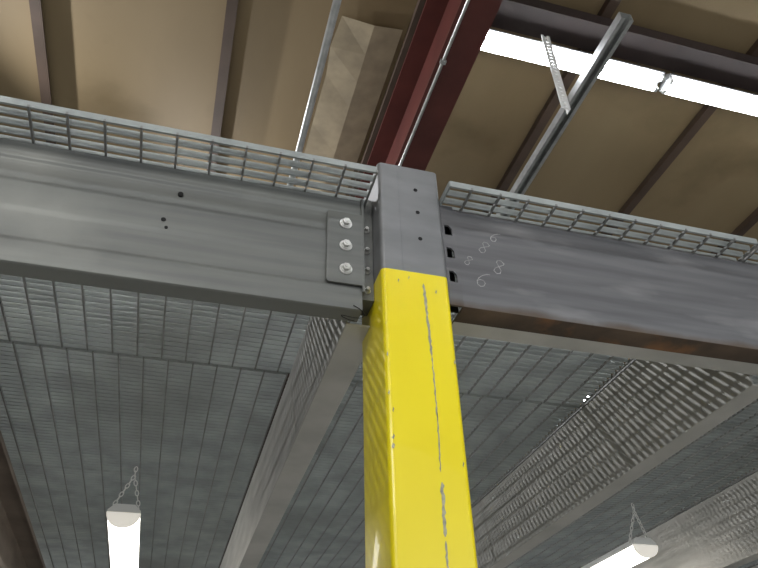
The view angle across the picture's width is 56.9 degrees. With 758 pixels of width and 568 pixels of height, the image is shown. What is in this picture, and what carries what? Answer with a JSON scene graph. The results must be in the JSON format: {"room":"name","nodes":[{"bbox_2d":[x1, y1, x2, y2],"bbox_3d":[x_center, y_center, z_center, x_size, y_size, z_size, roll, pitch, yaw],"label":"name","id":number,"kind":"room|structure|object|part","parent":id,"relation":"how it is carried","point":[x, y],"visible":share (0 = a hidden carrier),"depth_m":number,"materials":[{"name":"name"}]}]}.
{"room":"warehouse","nodes":[
{"label":"warehouse","id":0,"kind":"room"},
{"bbox_2d":[0,0,757,507],"bbox_3d":[0.552,-0.362,5.622,21.000,0.100,20.000,9,-38,-14],"label":"ceiling","id":1,"kind":"structure","parent":0,"point":[156,62],"depth_m":4.40,"materials":[{"name":"beige"}]},
{"bbox_2d":[29,0,55,143],"bbox_3d":[-2.596,0.009,5.850,0.060,0.048,16.500,9,-38,-14],"label":"roof purlin","id":2,"kind":"structure","parent":1,"relation":"attached to","point":[35,6],"depth_m":4.06,"materials":[{"name":"paint"}]},
{"bbox_2d":[207,0,237,171],"bbox_3d":[-1.605,0.157,6.090,0.060,0.048,16.500,9,-38,-14],"label":"roof purlin","id":3,"kind":"structure","parent":1,"relation":"attached to","point":[231,6],"depth_m":4.16,"materials":[{"name":"paint"}]},
{"bbox_2d":[287,0,341,185],"bbox_3d":[-1.149,0.501,5.991,0.050,0.745,16.500,9,-38,-14],"label":"conduit","id":4,"kind":"object","parent":1,"relation":"hanging from","point":[335,7],"visible":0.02,"depth_m":3.41,"materials":[{"name":"metal"}]},
{"bbox_2d":[219,0,425,567],"bbox_3d":[-0.625,0.304,6.329,0.060,0.048,16.500,9,-38,-14],"label":"roof beam","id":5,"kind":"structure","parent":1,"relation":"attached to","point":[420,4],"depth_m":4.37,"materials":[{"name":"metal"}]},
{"bbox_2d":[296,16,402,194],"bbox_3d":[-0.701,-0.077,5.808,0.381,0.025,4.800,9,-38,-14],"label":"strip","id":6,"kind":"object","parent":1,"relation":"attached to","point":[361,54],"visible":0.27,"depth_m":4.33,"materials":[{"name":"beige"}]},
{"bbox_2d":[355,0,502,198],"bbox_3d":[-0.522,0.577,6.157,0.215,0.500,16.500,9,-38,-14],"label":"roof beam","id":7,"kind":"structure","parent":1,"relation":"attached to","point":[438,19],"depth_m":3.87,"materials":[{"name":"red metal"}]},
{"bbox_2d":[398,0,469,165],"bbox_3d":[-0.441,0.512,5.647,0.030,0.022,15.600,9,-38,-14],"label":"conduit","id":8,"kind":"object","parent":7,"relation":"attached to","point":[443,61],"visible":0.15,"depth_m":3.58,"materials":[{"name":"metal"}]},
{"bbox_2d":[480,29,549,65],"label":"lamp","id":9,"kind":"object","parent":1,"relation":"hanging from","point":[534,51],"depth_m":3.86,"materials":[{"name":"white plastic"}]},
{"bbox_2d":[483,0,620,213],"bbox_3d":[0.356,0.450,6.567,0.060,0.048,16.500,9,-38,-14],"label":"roof purlin","id":10,"kind":"structure","parent":1,"relation":"attached to","point":[609,7],"depth_m":4.58,"materials":[{"name":"paint"}]},
{"bbox_2d":[496,12,632,216],"bbox_3d":[0.479,-0.179,5.104,0.062,0.810,4.540,9,-38,-14],"label":"channel","id":11,"kind":"object","parent":1,"relation":"hanging from","point":[622,22],"visible":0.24,"depth_m":3.49,"materials":[{"name":"metal"}]},
{"bbox_2d":[541,34,570,114],"bbox_3d":[0.911,-1.101,3.651,0.049,0.616,0.035,9,-38,-14],"label":"hanger","id":12,"kind":"object","parent":11,"relation":"attached to","point":[561,92],"visible":1,"depth_m":3.62,"materials":[{"name":"white galvanized steel"}]},
{"bbox_2d":[598,58,665,91],"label":"lamp","id":13,"kind":"object","parent":1,"relation":"hanging from","point":[617,71],"depth_m":4.03,"materials":[{"name":"white plastic"}]},
{"bbox_2d":[601,39,757,234],"bbox_3d":[1.328,0.595,6.804,0.060,0.048,16.500,9,-38,-14],"label":"roof purlin","id":14,"kind":"structure","parent":1,"relation":"attached to","point":[707,110],"depth_m":4.82,"materials":[{"name":"paint"}]},
{"bbox_2d":[659,72,757,115],"bbox_3d":[2.247,-1.172,4.303,1.190,0.278,0.124,9,-38,-14],"label":"lamp","id":15,"kind":"object","parent":1,"relation":"hanging from","point":[675,85],"visible":0.89,"depth_m":4.15,"materials":[{"name":"white plastic"}]},
{"bbox_2d":[711,207,757,254],"bbox_3d":[2.308,0.742,7.042,0.060,0.048,16.500,9,-38,-14],"label":"roof purlin","id":16,"kind":"structure","parent":1,"relation":"attached to","point":[751,220],"depth_m":5.45,"materials":[{"name":"paint"}]},
{"bbox_2d":[491,0,757,92],"bbox_3d":[5.381,-0.807,5.000,10.130,0.088,0.170,9,-38,-14],"label":"roof beam","id":17,"kind":"structure","parent":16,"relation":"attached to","point":[533,18],"depth_m":4.01,"materials":[{"name":"metal"}]},
{"bbox_3d":[0.692,3.874,2.440,21.000,0.100,20.000,9,-38,-14],"label":"floor","id":18,"kind":"structure","parent":0,"visible":0},
{"bbox_2d":[362,163,477,567],"bbox_3d":[0.075,0.864,0.692,0.250,2.646,0.270,9,-38,-14],"label":"support column","id":19,"kind":"structure","parent":18,"relation":"on","point":[418,511],"depth_m":1.13,"materials":[{"name":"yellow metal"}]},
{"bbox_2d":[0,138,373,321],"bbox_3d":[-1.745,-0.297,0.914,3.600,0.306,0.101,9,-38,-14],"label":"steel beam","id":20,"kind":"structure","parent":19,"relation":"attached to","point":[67,216],"depth_m":1.22,"materials":[{"name":"metal"}]},
{"bbox_2d":[0,430,45,567],"bbox_3d":[-1.484,1.163,2.865,0.085,0.256,4.526,9,-38,-14],"label":"joist","id":21,"kind":"object","parent":20,"relation":"attached to","point":[19,547],"visible":1,"depth_m":2.76,"materials":[{"name":"brown metal"}]},
{"bbox_2d":[12,463,248,547],"bbox_3d":[-1.009,0.886,2.752,0.889,0.016,0.806,9,-38,-14],"label":"floor grating","id":22,"kind":"structure","parent":21,"relation":"on","point":[60,503],"depth_m":2.69,"materials":[{"name":"metal"}]},
{"bbox_2d":[106,466,140,567],"bbox_3d":[-0.997,1.046,2.779,0.107,0.219,1.208,9,-38,-14],"label":"lamp","id":23,"kind":"object","parent":22,"relation":"hanging from","point":[124,520],"visible":1,"depth_m":2.35,"materials":[{"name":"white plastic"}]},
{"bbox_2d":[107,518,139,567],"bbox_3d":[-0.995,1.115,2.727,0.102,0.044,1.188,8,-38,-14],"label":"diffuser","id":24,"kind":"object","parent":23,"relation":"attached to","point":[124,533],"depth_m":2.41,"materials":[{"name":"white plastic"}]},
{"bbox_3d":[-0.843,0.688,2.361,0.094,0.157,0.014,8,-38,-14],"label":"hanging chain","id":25,"kind":"part","parent":23,"relation":"part of","materials":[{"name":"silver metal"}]},
{"bbox_2d":[36,537,225,567],"bbox_3d":[-1.230,1.359,3.371,0.889,0.016,0.806,9,-38,-14],"label":"floor grating","id":26,"kind":"structure","parent":21,"relation":"on","point":[56,553],"depth_m":3.22,"materials":[{"name":"metal"}]},
{"bbox_2d":[0,340,287,481],"bbox_3d":[-0.788,0.413,2.132,0.889,0.016,0.806,9,-38,-14],"label":"floor grating","id":27,"kind":"structure","parent":21,"relation":"on","point":[60,407],"depth_m":2.09,"materials":[{"name":"metal"}]},
{"bbox_2d":[0,95,377,372],"bbox_3d":[-0.553,-0.053,1.522,0.922,0.016,0.791,9,-38,-14],"label":"floor grating","id":28,"kind":"structure","parent":21,"relation":"on","point":[32,311],"depth_m":1.65,"materials":[{"name":"metal"}]},
{"bbox_2d":[220,316,369,567],"bbox_3d":[-0.648,1.288,3.068,0.062,0.256,4.526,9,-38,-14],"label":"joist","id":29,"kind":"object","parent":20,"relation":"attached to","point":[328,358],"visible":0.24,"depth_m":1.74,"materials":[{"name":"metal"}]},
{"bbox_2d":[257,550,364,567],"bbox_3d":[-0.369,1.487,3.580,0.891,0.016,0.806,9,-38,-14],"label":"floor grating","id":30,"kind":"structure","parent":29,"relation":"on","point":[270,558],"depth_m":3.36,"materials":[{"name":"metal"}]},
{"bbox_2d":[237,486,477,555],"bbox_3d":[-0.147,1.015,2.961,0.891,0.016,0.806,9,-38,-14],"label":"floor grating","id":31,"kind":"structure","parent":29,"relation":"on","point":[315,519],"depth_m":2.93,"materials":[{"name":"metal"}]},
{"bbox_2d":[254,374,579,499],"bbox_3d":[0.074,0.542,2.342,0.891,0.016,0.806,9,-38,-14],"label":"floor grating","id":32,"kind":"structure","parent":29,"relation":"on","point":[498,432],"depth_m":2.29,"materials":[{"name":"metal"}]},
{"bbox_2d":[348,181,757,406],"bbox_3d":[0.309,0.076,1.732,0.858,0.016,0.791,9,-38,-14],"label":"floor grating","id":33,"kind":"structure","parent":29,"relation":"on","point":[485,367],"depth_m":1.86,"materials":[{"name":"metal"}]},
{"bbox_2d":[439,205,757,375],"bbox_3d":[2.068,0.259,1.841,4.073,0.244,0.092,9,-38,-14],"label":"steel beam","id":34,"kind":"structure","parent":19,"relation":"attached to","point":[517,282],"depth_m":1.39,"materials":[{"name":"grey metal"}]},
{"bbox_2d":[472,359,757,567],"bbox_3d":[0.210,1.419,3.280,0.055,0.256,4.518,9,-38,-14],"label":"joist","id":35,"kind":"object","parent":34,"relation":"attached to","point":[651,411],"visible":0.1,"depth_m":1.99,"materials":[{"name":"metal"}]},
{"bbox_2d":[504,563,579,567],"bbox_3d":[0.492,1.616,3.790,0.887,0.016,0.806,9,-38,-14],"label":"floor grating","id":36,"kind":"structure","parent":35,"relation":"on","point":[510,565],"depth_m":3.55,"materials":[{"name":"metal"}]},
{"bbox_2d":[471,499,673,566],"bbox_3d":[0.713,1.143,3.170,0.887,0.016,0.806,9,-38,-14],"label":"floor grating","id":37,"kind":"structure","parent":35,"relation":"on","point":[590,536],"depth_m":3.19,"materials":[{"name":"metal"}]},
{"bbox_2d":[581,503,657,567],"bbox_3d":[0.864,1.308,3.205,0.107,0.224,1.208,9,-38,-14],"label":"lamp","id":38,"kind":"object","parent":37,"relation":"hanging from","point":[637,550],"visible":1,"depth_m":2.75,"materials":[{"name":"white plastic"}]},
{"bbox_2d":[592,545,648,567],"bbox_3d":[0.866,1.378,3.151,0.102,0.044,1.188,8,-38,-14],"label":"diffuser","id":39,"kind":"object","parent":38,"relation":"attached to","point":[626,556],"depth_m":2.76,"materials":[{"name":"white plastic"}]},
{"bbox_3d":[1.019,0.950,2.787,0.094,0.162,0.014,8,-38,-14],"label":"hanging chain","id":40,"kind":"part","parent":38,"relation":"part of","materials":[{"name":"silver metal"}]},
{"bbox_2d":[480,407,757,514],"bbox_3d":[0.934,0.671,2.551,0.887,0.016,0.806,9,-38,-14],"label":"floor grating","id":41,"kind":"structure","parent":35,"relation":"on","point":[726,452],"depth_m":2.60,"materials":[{"name":"metal"}]},
{"bbox_2d":[582,246,757,426],"bbox_3d":[1.154,0.202,1.937,0.887,0.016,0.791,9,-38,-14],"label":"floor grating","id":42,"kind":"structure","parent":35,"relation":"on","point":[747,416],"depth_m":2.18,"materials":[{"name":"metal"}]},
{"bbox_2d":[631,471,757,567],"bbox_3d":[1.068,1.547,3.489,0.055,0.256,4.518,9,-38,-14],"label":"joist","id":43,"kind":"object","parent":34,"relation":"attached to","point":[721,531],"visible":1,"depth_m":2.73,"materials":[{"name":"metal"}]},
{"bbox_2d":[582,515,757,567],"bbox_3d":[1.573,1.272,3.379,0.889,0.016,0.806,9,-38,-14],"label":"floor grating","id":44,"kind":"structure","parent":43,"relation":"on","point":[754,562],"depth_m":3.42,"materials":[{"name":"metal"}]},
{"bbox_2d":[676,469,757,514],"bbox_3d":[1.794,0.799,2.760,0.889,0.016,0.806,9,-38,-14],"label":"floor grating","id":45,"kind":"structure","parent":43,"relation":"on","point":[753,472],"depth_m":2.75,"materials":[{"name":"metal"}]}
]}

